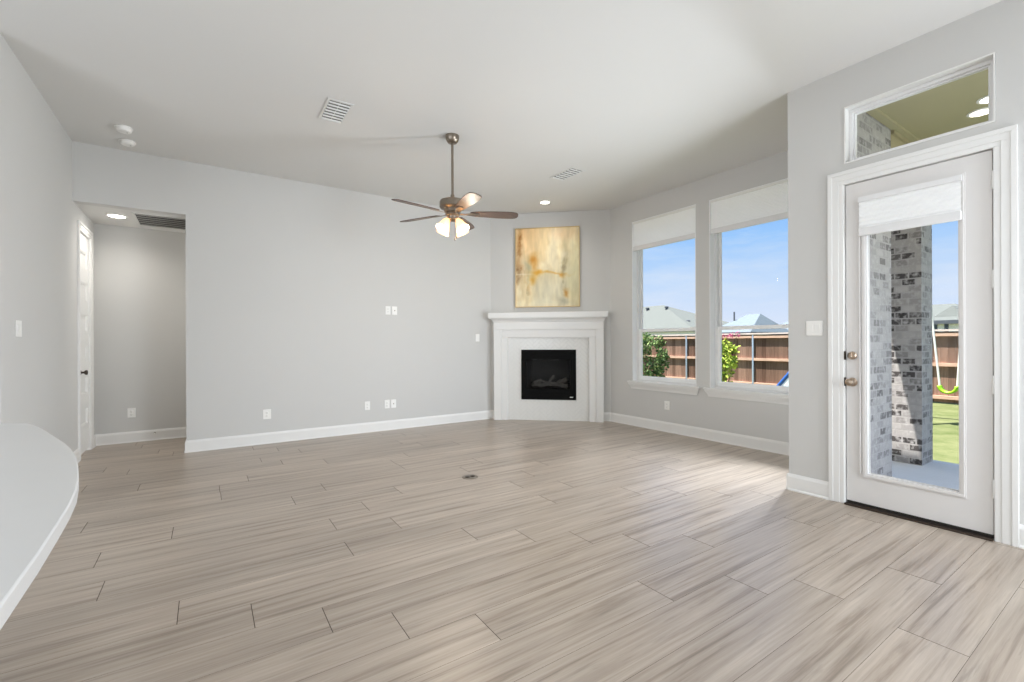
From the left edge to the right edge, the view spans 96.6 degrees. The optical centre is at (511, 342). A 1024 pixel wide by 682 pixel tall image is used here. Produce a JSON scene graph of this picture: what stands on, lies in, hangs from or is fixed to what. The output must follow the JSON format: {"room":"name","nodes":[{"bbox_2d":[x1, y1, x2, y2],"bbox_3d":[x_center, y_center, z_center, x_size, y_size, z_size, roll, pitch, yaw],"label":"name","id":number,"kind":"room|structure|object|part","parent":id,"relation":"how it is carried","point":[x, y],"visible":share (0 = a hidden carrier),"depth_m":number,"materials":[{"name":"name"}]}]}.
{"room":"empty living room","nodes":[
{"label":"empty living room","id":0,"kind":"room"},
{"bbox_2d":[0,33,94,451],"bbox_3d":[-4.258,-0.397,4.237,0.120,3.267,3.120,0,0,-34],"label":"wall","id":1,"kind":"structure","parent":0,"point":[39,216],"depth_m":3.61,"materials":[{"name":"paint"}]},
{"bbox_2d":[15,320,21,336],"bbox_3d":[-3.520,-0.099,3.257,0.010,0.117,0.118,0,0,-34],"label":"light switch","id":2,"kind":"object","parent":1,"relation":"attached to","point":[18,324],"visible":1,"depth_m":3.24,"materials":[{"name":"plastic"}]},
{"bbox_2d":[73,448,79,462],"bbox_3d":[-3.919,1.168,3.867,0.020,0.135,2.135,0,0,-34],"label":"baseboard","id":3,"kind":"structure","parent":1,"relation":"attached to","point":[76,452],"depth_m":4.69,"materials":[{"name":"white paint"}]},
{"bbox_2d":[77,220,93,460],"bbox_3d":[-4.754,-0.021,5.030,0.172,2.520,0.710,0,0,-34],"label":"door","id":4,"kind":"structure","parent":1,"relation":"in","point":[85,277],"depth_m":5.13,"materials":[{"name":"white paint"}]},
{"bbox_2d":[76,204,185,232],"bbox_3d":[-3.787,-1.493,5.759,2.465,0.120,0.982,0,0,-34],"label":"ceiling","id":5,"kind":"structure","parent":0,"point":[96,214],"depth_m":5.21,"materials":[{"name":"paint"}]},
{"bbox_2d":[105,213,127,218],"bbox_3d":[-4.461,-1.425,5.145,0.203,0.010,0.203,0,0,-34],"label":"recessed light","id":6,"kind":"object","parent":5,"relation":"in","point":[113,215],"visible":1,"depth_m":5.11,"materials":[{"name":"plastic"}]},
{"bbox_2d":[130,212,185,230],"bbox_3d":[-4.022,-1.426,5.482,0.805,0.012,0.660,0,0,-34],"label":"ceiling vent","id":7,"kind":"object","parent":5,"relation":"in","point":[142,219],"visible":0.55,"depth_m":5.37,"materials":[{"name":"metal"}]},
{"bbox_2d":[94,223,185,434],"bbox_3d":[-4.041,-0.398,6.189,2.415,3.267,0.120,0,0,-34],"label":"wall","id":8,"kind":"structure","parent":0,"point":[140,274],"depth_m":5.70,"materials":[{"name":"paint"}]},
{"bbox_2d":[127,408,135,417],"bbox_3d":[-4.718,0.872,5.654,0.080,0.117,0.008,0,0,-34],"label":"wall outlet","id":9,"kind":"object","parent":8,"relation":"attached to","point":[131,412],"visible":1,"depth_m":5.65,"materials":[{"name":"plastic"}]},
{"bbox_2d":[95,427,185,445],"bbox_3d":[-4.037,1.168,6.103,2.315,0.135,0.020,0,0,-34],"label":"baseboard","id":10,"kind":"structure","parent":8,"relation":"attached to","point":[179,432],"depth_m":5.69,"materials":[{"name":"white paint"}]},
{"bbox_2d":[72,141,490,440],"bbox_3d":[-2.392,-0.404,6.028,4.975,3.267,0.120,0,0,-34],"label":"wall","id":11,"kind":"structure","parent":0,"point":[290,284],"depth_m":5.81,"materials":[{"name":"paint"}]},
{"bbox_2d":[263,409,270,418],"bbox_3d":[-2.982,0.874,5.551,0.086,0.117,0.008,0,0,-34],"label":"wall outlet","id":12,"kind":"object","parent":11,"relation":"attached to","point":[266,413],"visible":1,"depth_m":5.55,"materials":[{"name":"plastic"}]},
{"bbox_2d":[186,410,491,452],"bbox_3d":[-1.984,1.160,6.213,3.993,0.135,0.020,0,0,-34],"label":"baseboard","id":13,"kind":"structure","parent":11,"relation":"attached to","point":[198,445],"depth_m":5.92,"materials":[{"name":"white paint"}]},
{"bbox_2d":[365,401,369,409],"bbox_3d":[-1.975,0.864,6.227,0.072,0.117,0.008,0,0,-34],"label":"wall outlet","id":14,"kind":"object","parent":11,"relation":"attached to","point":[367,404],"visible":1,"depth_m":6.23,"materials":[{"name":"plastic"}]},
{"bbox_2d":[385,400,389,407],"bbox_3d":[-1.747,0.863,6.379,0.072,0.117,0.008,0,0,-34],"label":"wall outlet","id":15,"kind":"object","parent":11,"relation":"attached to","point":[387,402],"visible":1,"depth_m":6.38,"materials":[{"name":"plastic"}]},
{"bbox_2d":[385,306,390,314],"bbox_3d":[-1.737,-0.450,6.390,0.072,0.117,0.008,0,0,-34],"label":"wall outlet","id":16,"kind":"object","parent":11,"relation":"attached to","point":[387,308],"visible":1,"depth_m":6.39,"materials":[{"name":"plastic"}]},
{"bbox_2d":[391,399,395,407],"bbox_3d":[-1.668,0.863,6.428,0.072,0.117,0.016,0,0,-34],"label":"outlet","id":17,"kind":"object","parent":11,"relation":"attached to","point":[393,402],"visible":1,"depth_m":6.43,"materials":[{"name":"plastic"}]},
{"bbox_2d":[392,306,396,314],"bbox_3d":[-1.657,-0.451,6.439,0.072,0.117,0.016,0,0,-34],"label":"outlet","id":18,"kind":"object","parent":11,"relation":"attached to","point":[394,309],"visible":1,"depth_m":6.44,"materials":[{"name":"plastic"}]},
{"bbox_2d":[475,334,479,341],"bbox_3d":[-0.543,-0.074,7.189,0.072,0.117,0.010,0,0,-34],"label":"light switch","id":19,"kind":"object","parent":11,"relation":"attached to","point":[477,337],"visible":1,"depth_m":7.18,"materials":[{"name":"plastic"}]},
{"bbox_2d":[0,0,1001,213],"bbox_3d":[-0.906,-2.143,2.047,9.990,0.200,10.600,0,0,-34],"label":"ceiling","id":20,"kind":"structure","parent":0,"point":[646,98],"depth_m":3.53,"materials":[{"name":"paint"}]},
{"bbox_2d":[114,124,132,133],"bbox_3d":[-3.667,-2.009,4.307,0.140,0.048,0.140,0,0,-34],"label":"smoke detector","id":21,"kind":"object","parent":20,"relation":"attached to","point":[124,129],"visible":1,"depth_m":4.28,"materials":[{"name":"plastic"}]},
{"bbox_2d":[118,138,135,146],"bbox_3d":[-3.885,-2.011,4.606,0.140,0.042,0.140,0,0,-34],"label":"smoke detector","id":22,"kind":"object","parent":20,"relation":"attached to","point":[126,142],"visible":1,"depth_m":4.57,"materials":[{"name":"plastic"}]},
{"bbox_2d":[318,98,353,124],"bbox_3d":[-1.560,-2.033,4.029,0.215,0.014,0.420,0,0,-34],"label":"ceiling vent","id":23,"kind":"object","parent":20,"relation":"in","point":[335,111],"visible":1,"depth_m":4.01,"materials":[{"name":"metal"}]},
{"bbox_2d":[391,133,517,239],"bbox_3d":[-0.592,-1.522,4.477,1.248,1.044,1.242,0,0,-34],"label":"ceiling fan","id":24,"kind":"object","parent":20,"relation":"hanging from","point":[452,206],"visible":1,"depth_m":4.46,"materials":[{"name":"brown metal"}]},
{"bbox_3d":[-0.888,-1.276,4.226,0.481,0.036,0.136,0,0,-44],"label":"blade","id":25,"kind":"part","parent":24,"relation":"part of","materials":[{"name":"brown wood"}]},
{"bbox_3d":[-0.954,-1.276,4.710,0.481,0.036,0.136,0,0,28],"label":"blade","id":26,"kind":"part","parent":24,"relation":"part of","materials":[{"name":"brown wood"}]},
{"bbox_3d":[-0.666,-1.141,4.404,0.136,0.155,0.126,0,0,-16],"label":"lamp shade","id":27,"kind":"part","parent":24,"relation":"part of","materials":[{"name":"white glass"}]},
{"bbox_3d":[-0.697,-1.140,4.593,0.126,0.155,0.136,0,0,-16],"label":"lamp shade","id":28,"kind":"part","parent":24,"relation":"part of","materials":[{"name":"white glass"}]},
{"bbox_3d":[-0.509,-1.141,4.624,0.136,0.155,0.126,0,0,-16],"label":"lamp shade","id":29,"kind":"part","parent":24,"relation":"part of","materials":[{"name":"white glass"}]},
{"bbox_3d":[-0.478,-1.141,4.436,0.126,0.155,0.136,0,0,-16],"label":"lamp shade","id":30,"kind":"part","parent":24,"relation":"part of","materials":[{"name":"white glass"}]},
{"bbox_3d":[-0.515,-1.278,4.923,0.136,0.036,0.481,0,0,10],"label":"blade","id":31,"kind":"part","parent":24,"relation":"part of","materials":[{"name":"brown wood"}]},
{"bbox_3d":[-0.407,-1.278,4.140,0.136,0.036,0.481,0,0,-26],"label":"blade","id":32,"kind":"part","parent":24,"relation":"part of","materials":[{"name":"brown wood"}]},
{"bbox_3d":[-0.176,-1.279,4.571,0.481,0.036,0.136,0,0,-8],"label":"blade","id":33,"kind":"part","parent":24,"relation":"part of","materials":[{"name":"brown wood"}]},
{"bbox_2d":[540,200,549,203],"bbox_3d":[0.482,-2.044,6.649,0.161,0.010,0.161,0,0,-34],"label":"recessed light","id":34,"kind":"object","parent":20,"relation":"in","point":[543,201],"visible":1,"depth_m":6.64,"materials":[{"name":"plastic"}]},
{"bbox_2d":[549,167,584,180],"bbox_3d":[0.668,-2.042,5.547,0.215,0.014,0.420,0,0,-34],"label":"ceiling vent","id":35,"kind":"object","parent":20,"relation":"in","point":[570,172],"visible":1,"depth_m":5.53,"materials":[{"name":"metal"}]},
{"bbox_2d":[0,419,1023,681],"bbox_3d":[-0.935,1.254,2.030,9.900,0.060,10.619,0,0,-34],"label":"floor","id":36,"kind":"structure","parent":0,"point":[576,551],"depth_m":2.43,"materials":[{"name":"beige tile"}]},
{"bbox_2d":[0,423,78,629],"bbox_3d":[-1.558,0.769,0.801,1.300,0.915,2.670,0,0,-34],"label":"kitchen island","id":37,"kind":"object","parent":36,"relation":"on","point":[39,473],"visible":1,"depth_m":0.90,"materials":[{"name":"white paint"}]},
{"bbox_2d":[462,474,477,478],"bbox_3d":[-0.381,1.218,4.142,0.148,0.006,0.148,0,0,-34],"label":"floor outlet","id":38,"kind":"object","parent":36,"relation":"on","point":[469,476],"visible":1,"depth_m":4.13,"materials":[{"name":"silver metal"}]},
{"bbox_2d":[491,209,610,411],"bbox_3d":[0.601,-0.416,7.243,1.882,3.267,0.120,0,0,9],"label":"wall","id":39,"kind":"structure","parent":0,"point":[594,225],"depth_m":7.13,"materials":[{"name":"paint"}]},
{"bbox_2d":[515,226,579,307],"bbox_3d":[0.554,-1.182,7.165,1.010,1.250,0.043,0,0,9],"label":"framed painting","id":40,"kind":"object","parent":39,"relation":"attached to","point":[547,259],"visible":1,"depth_m":7.15,"materials":[{"name":"paint"}]},
{"bbox_2d":[488,311,607,421],"bbox_3d":[0.552,0.376,7.069,1.835,1.684,0.239,0,0,9],"label":"fireplace mantel","id":41,"kind":"object","parent":39,"relation":"attached to","point":[582,332],"visible":0.99,"depth_m":7.08,"materials":[{"name":"white paint"}]},
{"bbox_3d":[-0.110,0.570,7.240,0.098,1.300,0.111,0,0,9],"label":"leg","id":42,"kind":"part","parent":41,"relation":"part of","materials":[{"name":"white paint"}]},
{"bbox_2d":[488,311,607,317],"bbox_3d":[0.549,-0.424,7.069,1.835,0.084,0.239,0,0,9],"label":"mantel shelf","id":43,"kind":"object","parent":41,"relation":"attached to","point":[580,314],"depth_m":6.94,"materials":[{"name":"white paint"}]},
{"bbox_3d":[0.542,-0.351,7.015,1.816,0.067,0.080,0,0,9],"label":"crown moulding","id":44,"kind":"part","parent":41,"relation":"part of","materials":[{"name":"white paint"}]},
{"bbox_2d":[521,350,575,399],"bbox_3d":[0.594,0.503,7.272,0.855,0.782,0.347,0,0,9],"label":"gas fireplace insert","id":45,"kind":"object","parent":41,"relation":"in","point":[545,374],"visible":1,"depth_m":7.18,"materials":[{"name":"black metal"}]},
{"bbox_3d":[0.568,0.498,7.109,0.739,0.516,0.006,0,0,9],"label":"glass trim","id":46,"kind":"part","parent":45,"relation":"part of","materials":[{"name":"black metal"}]},
{"bbox_3d":[0.599,0.802,7.295,0.543,0.149,0.180,0,0,9],"label":"burner","id":47,"kind":"part","parent":45,"relation":"part of","materials":[{"name":"black metal"}]},
{"bbox_3d":[1.241,0.565,7.023,0.104,1.300,0.111,0,0,9],"label":"leg","id":48,"kind":"part","parent":41,"relation":"part of","materials":[{"name":"white paint"}]},
{"bbox_2d":[604,412,610,420],"bbox_3d":[1.472,1.147,7.033,0.107,0.135,0.020,0,0,9],"label":"baseboard","id":49,"kind":"structure","parent":39,"relation":"attached to","point":[607,415],"depth_m":7.03,"materials":[{"name":"white paint"}]},
{"bbox_2d":[610,150,788,442],"bbox_3d":[2.042,-0.211,6.445,0.208,3.687,4.725,0,0,-34],"label":"wall","id":50,"kind":"structure","parent":0,"point":[764,420],"depth_m":5.80,"materials":[{"name":"paint"}]},
{"bbox_2d":[627,204,700,394],"bbox_3d":[2.100,-0.545,6.275,0.208,2.434,1.172,0,0,-34],"label":"window","id":51,"kind":"structure","parent":50,"relation":"in","point":[663,384],"depth_m":6.67,"materials":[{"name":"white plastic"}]},
{"bbox_2d":[633,206,694,250],"bbox_3d":[2.070,-1.543,6.257,0.042,0.414,1.027,0,0,-34],"label":"window shade","id":52,"kind":"object","parent":51,"relation":"attached to","point":[679,225],"visible":0.99,"depth_m":6.22,"materials":[{"name":"fabric"}]},
{"bbox_3d":[2.069,-1.739,6.257,0.042,0.022,1.027,0,0,-34],"label":"head rail","id":53,"kind":"part","parent":52,"relation":"part of","materials":[{"name":"plastic"}]},
{"bbox_3d":[2.068,-1.370,6.256,0.030,0.067,1.025,0,0,-34],"label":"rail","id":54,"kind":"part","parent":52,"relation":"part of","materials":[{"name":"plastic"}]},
{"bbox_3d":[2.075,0.571,6.256,0.138,0.022,1.172,0,0,-34],"label":"sill","id":55,"kind":"part","parent":51,"relation":"part of","materials":[{"name":"white paint"}]},
{"bbox_3d":[2.156,-0.591,6.313,0.073,2.321,1.028,0,0,-34],"label":"frame","id":56,"kind":"part","parent":51,"relation":"part of","materials":[{"name":"plastic"}]},
{"bbox_3d":[2.151,0.174,6.308,0.034,0.735,0.972,0,0,-34],"label":"sash","id":57,"kind":"part","parent":51,"relation":"part of","materials":[{"name":"white plastic"}]},
{"bbox_3d":[2.172,-0.938,6.324,0.022,1.559,0.960,0,0,-34],"label":"sash","id":58,"kind":"part","parent":51,"relation":"part of","materials":[{"name":"plastic"}]},
{"bbox_2d":[664,401,668,409],"bbox_3d":[2.097,0.852,6.174,0.008,0.117,0.080,0,0,-34],"label":"wall outlet","id":59,"kind":"object","parent":50,"relation":"attached to","point":[666,403],"visible":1,"depth_m":6.18,"materials":[{"name":"plastic"}]},
{"bbox_2d":[611,413,788,455],"bbox_3d":[2.393,1.143,5.724,0.020,0.135,3.142,0,0,-34],"label":"baseboard","id":60,"kind":"structure","parent":50,"relation":"attached to","point":[779,447],"depth_m":5.66,"materials":[{"name":"white paint"}]},
{"bbox_2d":[703,178,788,404],"bbox_3d":[2.788,-0.548,5.250,0.208,2.434,1.172,0,0,-34],"label":"window","id":61,"kind":"structure","parent":50,"relation":"in","point":[730,390],"depth_m":5.65,"materials":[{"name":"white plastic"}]},
{"bbox_3d":[2.763,0.568,5.230,0.138,0.022,1.172,0,0,-34],"label":"sill","id":62,"kind":"part","parent":61,"relation":"part of","materials":[{"name":"white paint"}]},
{"bbox_2d":[710,179,787,234],"bbox_3d":[2.757,-1.546,5.232,0.042,0.414,1.027,0,0,-34],"label":"window shade","id":63,"kind":"object","parent":61,"relation":"attached to","point":[767,203],"visible":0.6,"depth_m":5.24,"materials":[{"name":"fabric"}]},
{"bbox_3d":[2.757,-1.742,5.232,0.042,0.022,1.027,0,0,-34],"label":"head rail","id":64,"kind":"part","parent":63,"relation":"part of","materials":[{"name":"plastic"}]},
{"bbox_3d":[2.756,-1.372,5.230,0.030,0.067,1.025,0,0,-34],"label":"rail","id":65,"kind":"part","parent":63,"relation":"part of","materials":[{"name":"plastic"}]},
{"bbox_3d":[2.844,-0.594,5.287,0.073,2.321,1.028,0,0,-34],"label":"frame","id":66,"kind":"part","parent":61,"relation":"part of","materials":[{"name":"plastic"}]},
{"bbox_3d":[2.860,-0.941,5.298,0.022,1.559,0.960,0,0,-34],"label":"sash","id":67,"kind":"part","parent":61,"relation":"part of","materials":[{"name":"plastic"}]},
{"bbox_3d":[2.839,0.171,5.282,0.034,0.735,0.972,0,0,-34],"label":"sash","id":68,"kind":"part","parent":61,"relation":"part of","materials":[{"name":"white plastic"}]},
{"bbox_2d":[857,112,891,476],"bbox_3d":[3.012,-0.214,4.090,1.220,3.685,0.268,0,0,-34],"label":"wall","id":69,"kind":"structure","parent":0,"point":[873,136],"depth_m":4.16,"materials":[{"name":"brick"}]},
{"bbox_2d":[787,0,1023,524],"bbox_3d":[3.734,-0.218,1.754,0.183,3.687,4.953,0,0,-34],"label":"wall","id":70,"kind":"structure","parent":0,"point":[815,109],"depth_m":3.53,"materials":[{"name":"paint"}]},
{"bbox_2d":[786,473,788,489],"bbox_3d":[2.769,1.142,4.097,1.209,0.135,0.020,0,0,-34],"label":"baseboard","id":71,"kind":"structure","parent":70,"relation":"attached to","point":[787,473],"depth_m":3.76,"materials":[{"name":"white paint"}]},
{"bbox_2d":[788,473,828,499],"bbox_3d":[2.358,1.143,3.631,0.020,0.135,0.297,0,0,-34],"label":"baseboard","id":72,"kind":"structure","parent":70,"relation":"attached to","point":[796,483],"depth_m":3.62,"materials":[{"name":"white paint"}]},
{"bbox_2d":[806,321,822,335],"bbox_3d":[2.382,-0.111,3.595,0.010,0.117,0.118,0,0,-34],"label":"light switch","id":73,"kind":"object","parent":70,"relation":"attached to","point":[813,328],"visible":1,"depth_m":3.59,"materials":[{"name":"plastic"}]},
{"bbox_2d":[844,52,995,163],"bbox_3d":[2.789,-1.553,3.147,0.182,0.423,0.791,0,0,-34],"label":"window","id":74,"kind":"structure","parent":70,"relation":"attached to","point":[988,61],"depth_m":3.10,"materials":[{"name":"white paint"}]},
{"bbox_2d":[827,124,1018,547],"bbox_3d":[2.769,-0.038,3.138,0.235,2.495,0.988,0,0,-34],"label":"door","id":75,"kind":"structure","parent":70,"relation":"attached to","point":[972,181],"depth_m":2.91,"materials":[{"name":"white paint"}]},
{"bbox_3d":[2.509,0.294,3.379,0.069,0.066,0.066,0,0,-34],"label":"knob","id":76,"kind":"part","parent":75,"relation":"part of","materials":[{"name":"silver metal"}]},
{"bbox_3d":[2.691,-1.043,3.112,0.024,0.035,0.548,0,0,-34],"label":"shade head rail","id":77,"kind":"part","parent":75,"relation":"part of","materials":[{"name":"plastic"}]},
{"bbox_3d":[2.692,-0.805,3.112,0.022,0.060,0.548,0,0,-34],"label":"shade rail","id":78,"kind":"part","parent":75,"relation":"part of","materials":[{"name":"plastic"}]},
{"bbox_2d":[859,181,960,227],"bbox_3d":[2.692,-0.930,3.112,0.007,0.190,0.544,0,0,-34],"label":"pleated shade","id":79,"kind":"object","parent":75,"relation":"attached to","point":[938,199],"depth_m":3.09,"materials":[{"name":"fabric"}]},
{"bbox_3d":[2.742,-0.046,3.132,0.069,2.070,0.552,0,0,-34],"label":"glass frame","id":80,"kind":"part","parent":75,"relation":"part of","materials":[{"name":"paint"}]},
{"bbox_2d":[1019,524,1023,548],"bbox_3d":[3.985,1.137,1.206,0.020,0.135,3.569,0,0,-34],"label":"baseboard","id":81,"kind":"structure","parent":70,"relation":"attached to","point":[1021,527],"depth_m":2.68,"materials":[{"name":"white paint"}]},
{"label":"outside","id":82,"kind":"structure","parent":0,"visible":0},
{"bbox_2d":[892,460,958,489],"bbox_3d":[4.782,1.401,2.631,2.535,0.200,5.450,0,0,-34],"label":"patio slab","id":83,"kind":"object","parent":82,"point":[938,473],"depth_m":4.54,"materials":[{"name":"concrete"}]},
{"bbox_2d":[891,225,932,465],"bbox_3d":[4.315,-0.171,5.149,0.356,2.949,0.566,0,0,-34],"label":"pillar","id":84,"kind":"structure","parent":83,"relation":"on","point":[911,249],"depth_m":4.92,"materials":[{"name":"grey brick"}]},
{"bbox_2d":[891,130,911,147],"bbox_3d":[3.982,-1.931,4.913,1.300,0.570,0.598,0,0,-34],"label":"beam","id":85,"kind":"structure","parent":84,"relation":"on","point":[897,139],"depth_m":4.39,"materials":[{"name":"paint"}]},
{"bbox_3d":[4.982,-2.140,2.371,2.570,0.158,4.780,0,0,-34],"label":"roof porch","id":86,"kind":"structure","parent":0,"visible":0},
{"bbox_2d":[866,69,987,141],"bbox_3d":[4.959,-2.037,2.356,2.525,0.045,4.780,0,0,-34],"label":"ceiling","id":87,"kind":"structure","parent":86,"relation":"attached to","point":[944,108],"depth_m":3.98,"materials":[{"name":"paint"}]},
{"bbox_2d":[966,107,987,117],"bbox_3d":[4.141,-2.031,4.029,0.182,0.010,0.182,0,0,-34],"label":"recessed light","id":88,"kind":"object","parent":87,"relation":"in","point":[983,111],"visible":0.77,"depth_m":4.04,"materials":[{"name":"plastic"}]},
{"bbox_2d":[976,95,987,103],"bbox_3d":[3.995,-2.030,3.798,0.182,0.010,0.182,0,0,-34],"label":"recessed light","id":89,"kind":"object","parent":87,"relation":"in","point":[984,100],"visible":0.43,"depth_m":3.83,"materials":[{"name":"plastic"}]},
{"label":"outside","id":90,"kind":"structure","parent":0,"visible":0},
{"bbox_2d":[933,369,958,463],"bbox_3d":[31.103,1.569,38.913,85.000,0.100,150.000,0,0,-34],"label":"lawn","id":91,"kind":"structure","parent":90,"point":[945,415],"depth_m":8.16,"materials":[{"name":"green plant"}]},
{"bbox_2d":[643,332,669,376],"bbox_3d":[4.955,0.604,16.450,1.326,2.209,1.660,0,0,-34],"label":"shrub","id":92,"kind":"object","parent":91,"relation":"on","point":[654,370],"visible":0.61,"depth_m":16.17,"materials":[{"name":"green plant"}]},
{"bbox_2d":[643,305,728,335],"bbox_3d":[19.681,-1.747,63.109,13.800,6.620,21.900,0,0,-34],"label":"house","id":93,"kind":"structure","parent":91,"relation":"on","point":[662,316],"depth_m":56.80,"materials":[{"name":"grey"}]},
{"bbox_2d":[722,332,740,381],"bbox_3d":[6.052,0.650,12.775,0.672,1.944,0.863,0,0,-34],"label":"crape myrtle","id":94,"kind":"object","parent":91,"relation":"on","point":[732,360],"visible":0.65,"depth_m":12.66,"materials":[{"name":"green plant"}]},
{"bbox_2d":[722,312,787,334],"bbox_3d":[26.347,-0.923,50.480,8.800,4.920,4.900,0,0,-34],"label":"house","id":95,"kind":"structure","parent":91,"relation":"on","point":[749,319],"depth_m":48.86,"materials":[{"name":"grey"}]},
{"bbox_2d":[776,371,788,385],"bbox_3d":[6.747,0.498,10.052,0.520,2.245,2.599,0,0,-34],"label":"slide","id":96,"kind":"object","parent":91,"relation":"on","point":[784,381],"visible":0.02,"depth_m":10.39,"materials":[{"name":"plastic"}]},
{"bbox_3d":[6.431,0.550,10.127,0.030,2.130,2.060,0,0,-34],"label":"panel","id":97,"kind":"part","parent":96,"relation":"part of","materials":[{"name":"plastic"}]},
{"bbox_2d":[643,329,958,403],"bbox_3d":[9.234,0.634,14.926,0.140,1.940,24.098,0,0,-34],"label":"fence","id":98,"kind":"object","parent":91,"relation":"on","point":[764,359],"visible":0.16,"depth_m":15.77,"materials":[{"name":"brown wood"}]},
{"bbox_3d":[6.242,-0.189,19.351,0.074,0.088,2.600,0,0,-34],"label":"fence rail","id":99,"kind":"part","parent":98,"relation":"part of","materials":[{"name":"brown wood"}]},
{"bbox_3d":[6.245,0.596,19.351,0.074,0.088,2.600,0,0,-34],"label":"fence rail","id":100,"kind":"part","parent":98,"relation":"part of","materials":[{"name":"brown wood"}]},
{"bbox_3d":[6.284,0.659,19.377,0.018,1.854,2.666,0,0,-34],"label":"board panel","id":101,"kind":"part","parent":98,"relation":"part of","materials":[{"name":"brown wood"}]},
{"bbox_3d":[6.248,1.451,19.351,0.074,0.088,2.600,0,0,-34],"label":"fence rail","id":102,"kind":"part","parent":98,"relation":"part of","materials":[{"name":"brown wood"}]},
{"bbox_3d":[6.979,0.669,18.235,0.068,1.888,0.068,0,0,-34],"label":"fence post","id":103,"kind":"part","parent":98,"relation":"part of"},
{"bbox_3d":[7.729,-0.195,17.133,0.074,0.088,2.600,0,0,-34],"label":"fence rail","id":104,"kind":"part","parent":98,"relation":"part of","materials":[{"name":"brown wood"}]},
{"bbox_3d":[7.732,0.590,17.133,0.074,0.088,2.600,0,0,-34],"label":"fence rail","id":105,"kind":"part","parent":98,"relation":"part of","materials":[{"name":"brown wood"}]},
{"bbox_3d":[7.735,1.445,17.133,0.074,0.088,2.600,0,0,-34],"label":"fence rail","id":106,"kind":"part","parent":98,"relation":"part of","materials":[{"name":"brown wood"}]},
{"bbox_3d":[7.771,0.653,17.159,0.018,1.854,2.666,0,0,-34],"label":"board panel","id":107,"kind":"part","parent":98,"relation":"part of","materials":[{"name":"brown wood"}]},
{"bbox_3d":[8.466,0.663,16.018,0.068,1.888,0.068,0,0,-34],"label":"fence post","id":108,"kind":"part","parent":98,"relation":"part of","materials":[{"name":"silver metal"}]},
{"bbox_3d":[9.222,1.439,14.916,0.074,0.088,2.600,0,0,-34],"label":"fence rail","id":109,"kind":"part","parent":98,"relation":"part of","materials":[{"name":"brown wood"}]},
{"bbox_3d":[9.216,-0.201,14.916,0.074,0.088,2.600,0,0,-34],"label":"fence rail","id":110,"kind":"part","parent":98,"relation":"part of","materials":[{"name":"brown wood"}]},
{"bbox_3d":[9.219,0.584,14.916,0.074,0.088,2.600,0,0,-34],"label":"fence rail","id":111,"kind":"part","parent":98,"relation":"part of","materials":[{"name":"brown wood"}]},
{"bbox_3d":[9.258,0.647,14.942,0.018,1.853,2.666,0,0,-34],"label":"board panel","id":112,"kind":"part","parent":98,"relation":"part of","materials":[{"name":"brown wood"}]},
{"bbox_3d":[10.706,0.578,12.698,0.074,0.088,2.600,0,0,-34],"label":"fence rail","id":113,"kind":"part","parent":98,"relation":"part of","materials":[{"name":"brown wood"}]},
{"bbox_3d":[10.703,-0.207,12.698,0.074,0.088,2.600,0,0,-34],"label":"fence rail","id":114,"kind":"part","parent":98,"relation":"part of","materials":[{"name":"brown wood"}]},
{"bbox_3d":[10.745,0.641,12.724,0.018,1.854,2.666,0,0,-34],"label":"board panel","id":115,"kind":"part","parent":98,"relation":"part of","materials":[{"name":"brown wood"}]},
{"bbox_3d":[10.709,1.433,12.698,0.074,0.088,2.600,0,0,-34],"label":"fence rail","id":116,"kind":"part","parent":98,"relation":"part of","materials":[{"name":"brown wood"}]},
{"bbox_2d":[932,303,957,368],"bbox_3d":[26.815,-0.485,31.829,8.800,4.040,9.800,0,0,-34],"label":"house","id":117,"kind":"structure","parent":91,"relation":"on","point":[945,316],"depth_m":26.96,"materials":[{"name":"grey"}]},
{"bbox_3d":[8.823,-0.469,8.386,1.908,4.172,2.400,0,0,-34],"label":"swing frame","id":118,"kind":"object","parent":91,"relation":"on","visible":0},
{"bbox_2d":[932,310,958,393],"bbox_3d":[8.471,-0.709,8.909,0.180,3.411,0.716,0,0,-34],"label":"swing","id":119,"kind":"object","parent":118,"relation":"hanging from","point":[939,386],"visible":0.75,"depth_m":8.98,"materials":[{"name":"green plastic"}]},
{"bbox_3d":[8.498,0.918,8.879,0.180,0.157,0.296,0,0,-34],"label":"seat","id":120,"kind":"part","parent":119,"relation":"part of","materials":[{"name":"green plastic"}]}
]}

